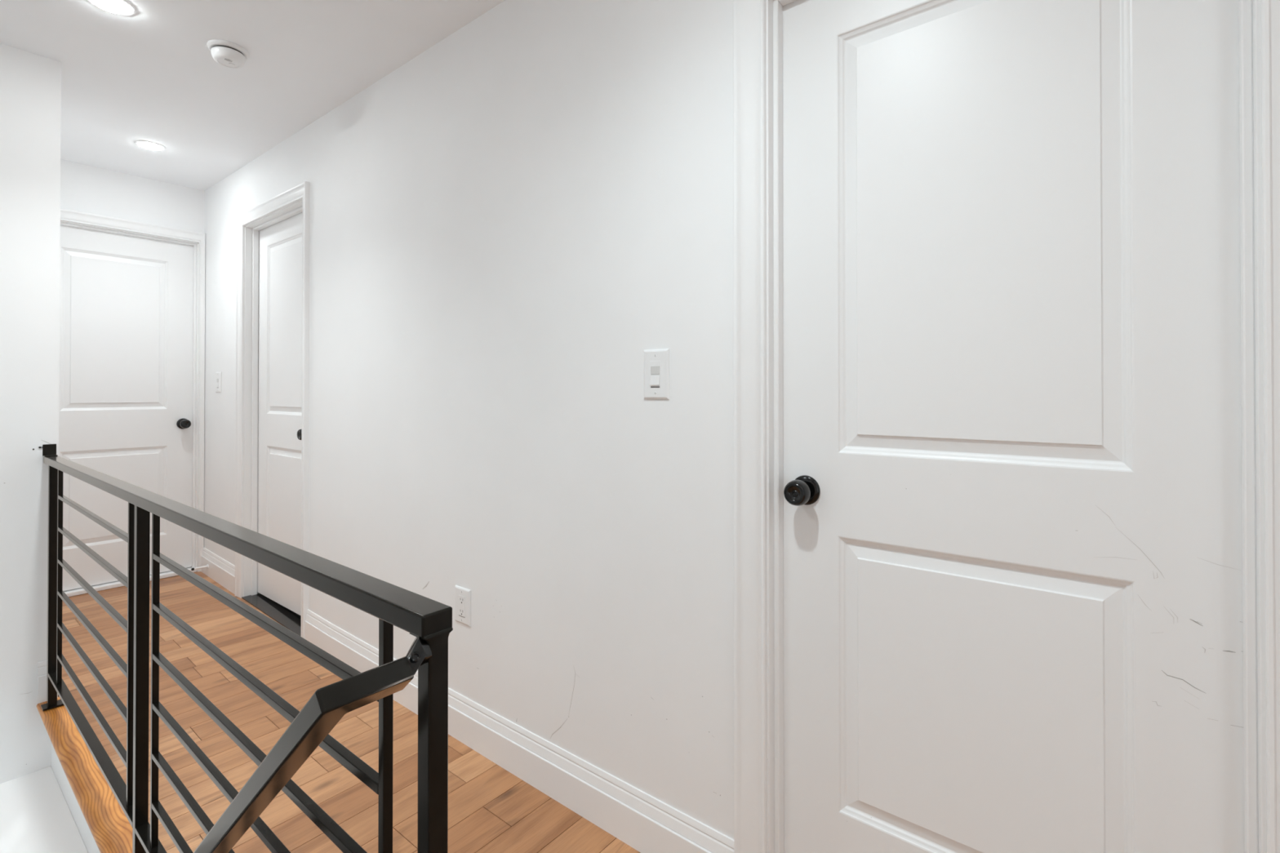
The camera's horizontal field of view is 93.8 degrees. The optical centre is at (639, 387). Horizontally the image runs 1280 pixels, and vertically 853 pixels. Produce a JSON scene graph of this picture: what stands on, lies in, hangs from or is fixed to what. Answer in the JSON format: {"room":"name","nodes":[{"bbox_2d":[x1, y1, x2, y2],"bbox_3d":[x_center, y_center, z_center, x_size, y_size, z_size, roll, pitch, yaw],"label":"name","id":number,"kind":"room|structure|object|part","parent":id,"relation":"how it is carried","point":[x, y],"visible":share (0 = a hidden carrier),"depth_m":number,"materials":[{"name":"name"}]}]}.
{"room":"upstairs hallway","nodes":[
{"label":"upstairs hallway","id":0,"kind":"room"},
{"bbox_2d":[0,43,61,783],"bbox_3d":[-3.378,1.279,1.916,1.433,5.028,2.000,0,0,39],"label":"wall","id":1,"kind":"structure","parent":0,"point":[30,83],"depth_m":2.19,"materials":[{"name":"paint"}]},
{"bbox_2d":[0,766,88,852],"bbox_3d":[-2.437,1.549,1.219,0.905,0.278,1.885,0,0,39],"label":"trim ledge","id":2,"kind":"object","parent":1,"relation":"attached to","point":[36,816],"visible":1,"depth_m":1.97,"materials":[{"name":"white paint"}]},
{"bbox_2d":[37,660,57,703],"bbox_3d":[-2.205,1.092,2.228,0.016,0.146,0.052,0,0,39],"label":"baseboard","id":3,"kind":"structure","parent":1,"relation":"attached to","point":[42,666],"depth_m":2.21,"materials":[{"name":"white paint"}]},
{"bbox_2d":[51,742,100,852],"bbox_3d":[-1.213,2.449,1.450,2.525,2.482,0.012,0,0,39],"label":"wall","id":4,"kind":"structure","parent":0,"point":[85,832],"depth_m":1.97,"materials":[{"name":"paint"}]},
{"bbox_2d":[60,159,204,233],"bbox_3d":[-3.044,0.039,3.397,0.120,2.528,0.919,0,0,39],"label":"wall","id":5,"kind":"structure","parent":0,"point":[87,188],"depth_m":3.44,"materials":[{"name":"paint"}]},
{"bbox_2d":[58,224,193,591],"bbox_3d":[-2.979,0.111,3.410,0.099,1.993,0.736,0,0,39],"label":"door","id":6,"kind":"structure","parent":5,"relation":"in","point":[126,302],"depth_m":3.44,"materials":[{"name":"white paint"}]},
{"bbox_3d":[-2.768,0.224,3.639,0.056,0.056,0.056,0,0,39],"label":"knob","id":7,"kind":"part","parent":6,"relation":"part of","materials":[{"name":"black metal"}]},
{"bbox_2d":[63,566,195,596],"bbox_3d":[-2.999,1.123,3.420,0.112,0.022,0.742,0,0,39],"label":"sill","id":8,"kind":"structure","parent":5,"relation":"attached to","point":[100,587],"depth_m":3.36,"materials":[{"name":"white paint"}]},
{"bbox_2d":[60,208,205,572],"bbox_3d":[-3.001,0.089,3.429,0.146,2.091,0.812,0,0,39],"label":"door frame","id":9,"kind":"structure","parent":5,"relation":"attached to","point":[71,218],"depth_m":3.69,"materials":[{"name":"white paint"}]},
{"bbox_2d":[0,0,505,191],"bbox_3d":[-0.573,-1.296,0.299,7.858,0.100,2.939,0,0,39],"label":"ceiling","id":10,"kind":"structure","parent":0,"point":[151,73],"depth_m":2.29,"materials":[{"name":"paint"}]},
{"bbox_2d":[87,0,135,15],"bbox_3d":[-1.702,-1.230,1.924,0.124,0.010,0.124,0,0,39],"label":"recessed light","id":11,"kind":"object","parent":10,"relation":"in","point":[122,7],"visible":1,"depth_m":1.93,"materials":[{"name":"white plastic"}]},
{"bbox_2d":[134,140,165,151],"bbox_3d":[-2.486,-1.222,3.039,0.124,0.010,0.124,0,0,39],"label":"recessed light","id":12,"kind":"object","parent":10,"relation":"in","point":[144,144],"visible":1,"depth_m":3.02,"materials":[{"name":"white plastic"}]},
{"bbox_2d":[137,142,162,150],"bbox_3d":[-2.486,-1.222,3.039,0.100,0.009,0.100,0,0,39],"label":"diffuser","id":13,"kind":"object","parent":12,"relation":"attached to","point":[148,145],"depth_m":3.03,"materials":[{"name":"white plastic"}]},
{"bbox_2d":[206,39,249,68],"bbox_3d":[-1.503,-1.207,2.185,0.129,0.051,0.129,0,0,39],"label":"smoke detector","id":14,"kind":"object","parent":10,"relation":"attached to","point":[228,54],"visible":1,"depth_m":2.15,"materials":[{"name":"white plastic"}]},
{"bbox_2d":[57,571,640,852],"bbox_3d":[-0.583,1.270,0.328,7.966,0.324,2.839,0,0,39],"label":"floor","id":15,"kind":"structure","parent":0,"point":[491,810],"depth_m":1.94,"materials":[{"name":"brown wood"}]},
{"bbox_2d":[36,696,132,852],"bbox_3d":[-1.204,1.185,1.438,2.564,0.047,0.071,0,0,39],"label":"nosing","id":16,"kind":"structure","parent":15,"relation":"attached to","point":[111,830],"depth_m":1.78,"materials":[{"name":"orange wood"}]},
{"bbox_2d":[38,444,453,852],"bbox_3d":[-1.236,1.008,1.402,2.558,1.600,0.168,0,0,39],"label":"railing","id":17,"kind":"object","parent":16,"relation":"on","point":[429,620],"visible":1,"depth_m":0.97,"materials":[{"name":"black metal"}]},
{"bbox_3d":[-2.153,0.724,2.194,0.025,0.883,0.025,0,0,39],"label":"post","id":18,"kind":"part","parent":17,"relation":"part of","materials":[{"name":"black metal"}]},
{"bbox_3d":[-2.150,1.165,2.195,0.052,0.006,0.064,0,0,39],"label":"plate","id":19,"kind":"part","parent":17,"relation":"part of","materials":[{"name":"black metal"}]},
{"bbox_3d":[-1.186,0.731,1.423,0.024,0.908,0.025,0,0,39],"label":"post","id":20,"kind":"part","parent":17,"relation":"part of","materials":[{"name":"black metal"}]},
{"bbox_3d":[-1.214,0.265,1.448,2.538,0.025,0.038,0,0,39],"label":"rail","id":21,"kind":"part","parent":17,"relation":"part of","materials":[{"name":"black metal"}]},
{"bbox_3d":[-0.920,1.046,1.101,1.687,1.522,0.090,0,0,39],"label":"handrail","id":22,"kind":"part","parent":17,"relation":"part of","materials":[{"name":"black metal"}]},
{"bbox_3d":[-0.232,0.726,0.663,0.032,0.915,0.037,0,0,39],"label":"post","id":23,"kind":"part","parent":17,"relation":"part of","materials":[{"name":"black metal"}]},
{"bbox_2d":[241,593,301,636],"bbox_3d":[-1.846,1.164,3.087,0.758,0.030,0.120,0,0,39],"label":"threshold","id":24,"kind":"object","parent":15,"relation":"on","point":[286,617],"visible":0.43,"depth_m":3.09,"materials":[{"name":"black stone"}]},
{"bbox_2d":[204,0,733,839],"bbox_3d":[0.266,0.076,1.423,7.758,2.628,0.120,0,0,39],"label":"wall","id":25,"kind":"structure","parent":0,"point":[538,201],"depth_m":1.80,"materials":[{"name":"paint"}]},
{"bbox_2d":[191,564,208,570],"bbox_3d":[-2.630,1.081,3.576,0.024,0.024,0.082,0,0,39],"label":"door stop","id":26,"kind":"object","parent":25,"relation":"attached to","point":[206,566],"visible":1,"depth_m":3.57,"materials":[{"name":"white plastic"}]},
{"bbox_2d":[200,547,235,594],"bbox_3d":[-2.477,1.072,3.515,0.612,0.166,0.016,0,0,39],"label":"baseboard","id":27,"kind":"structure","parent":25,"relation":"attached to","point":[220,571],"depth_m":3.49,"materials":[{"name":"white paint"}]},
{"bbox_2d":[215,371,222,392],"bbox_3d":[-2.499,-0.029,3.545,0.088,0.122,0.010,0,0,39],"label":"light switch","id":28,"kind":"object","parent":25,"relation":"attached to","point":[218,375],"visible":1,"depth_m":3.54,"materials":[{"name":"white plastic"}]},
{"bbox_2d":[235,181,310,638],"bbox_3d":[-1.857,0.112,3.100,0.884,2.133,0.142,0,0,39],"label":"door frame","id":29,"kind":"structure","parent":25,"relation":"attached to","point":[295,201],"depth_m":3.29,"materials":[{"name":"white paint"}]},
{"bbox_2d":[257,212,302,615],"bbox_3d":[-1.847,0.129,3.093,0.753,2.020,0.099,0,0,39],"label":"door","id":30,"kind":"structure","parent":25,"relation":"in","point":[280,243],"depth_m":3.15,"materials":[{"name":"white paint"}]},
{"bbox_3d":[-1.609,0.228,2.876,0.056,0.056,0.056,0,0,39],"label":"knob","id":31,"kind":"part","parent":30,"relation":"part of","materials":[{"name":"black metal"}]},
{"bbox_2d":[455,585,471,626],"bbox_3d":[-0.602,0.742,2.029,0.086,0.122,0.007,0,0,39],"label":"power outlet","id":32,"kind":"object","parent":25,"relation":"attached to","point":[463,595],"visible":1,"depth_m":2.02,"materials":[{"name":"white plastic"}]},
{"bbox_2d":[458,595,465,617],"bbox_3d":[-0.603,0.742,2.028,0.034,0.068,0.005,0,0,39],"label":"receptacle","id":33,"kind":"object","parent":32,"relation":"attached to","point":[461,597],"depth_m":2.03,"materials":[{"name":"white plastic"}]},
{"bbox_2d":[304,608,733,852],"bbox_3d":[-0.664,1.111,2.071,2.256,0.166,0.016,0,0,39],"label":"baseboard","id":34,"kind":"structure","parent":25,"relation":"attached to","point":[642,821],"depth_m":1.72,"materials":[{"name":"white paint"}]},
{"bbox_2d":[644,348,669,399],"bbox_3d":[0.039,-0.032,1.521,0.080,0.127,0.010,0,0,39],"label":"light switch","id":35,"kind":"object","parent":25,"relation":"attached to","point":[656,362],"visible":1,"depth_m":1.52,"materials":[{"name":"white plastic"}]},
{"bbox_3d":[0.040,-0.032,1.522,0.034,0.068,0.004,0,0,39],"label":"rocker frame","id":36,"kind":"part","parent":35,"relation":"part of","materials":[{"name":"white plastic"}]},
{"bbox_2d":[733,0,1279,852],"bbox_3d":[0.616,0.113,1.131,0.923,2.150,0.141,0,0,39],"label":"door frame","id":37,"kind":"structure","parent":25,"relation":"attached to","point":[757,24],"depth_m":1.33,"materials":[{"name":"white paint"}]},
{"bbox_2d":[782,0,1244,852],"bbox_3d":[0.607,0.148,1.119,0.757,2.055,0.099,0,0,39],"label":"door","id":38,"kind":"structure","parent":25,"relation":"in","point":[1011,272],"depth_m":1.08,"materials":[{"name":"white paint"}]},
{"bbox_3d":[0.346,0.228,1.298,0.056,0.056,0.056,0,0,39],"label":"knob","id":39,"kind":"part","parent":38,"relation":"part of","materials":[{"name":"black metal"}]}
]}

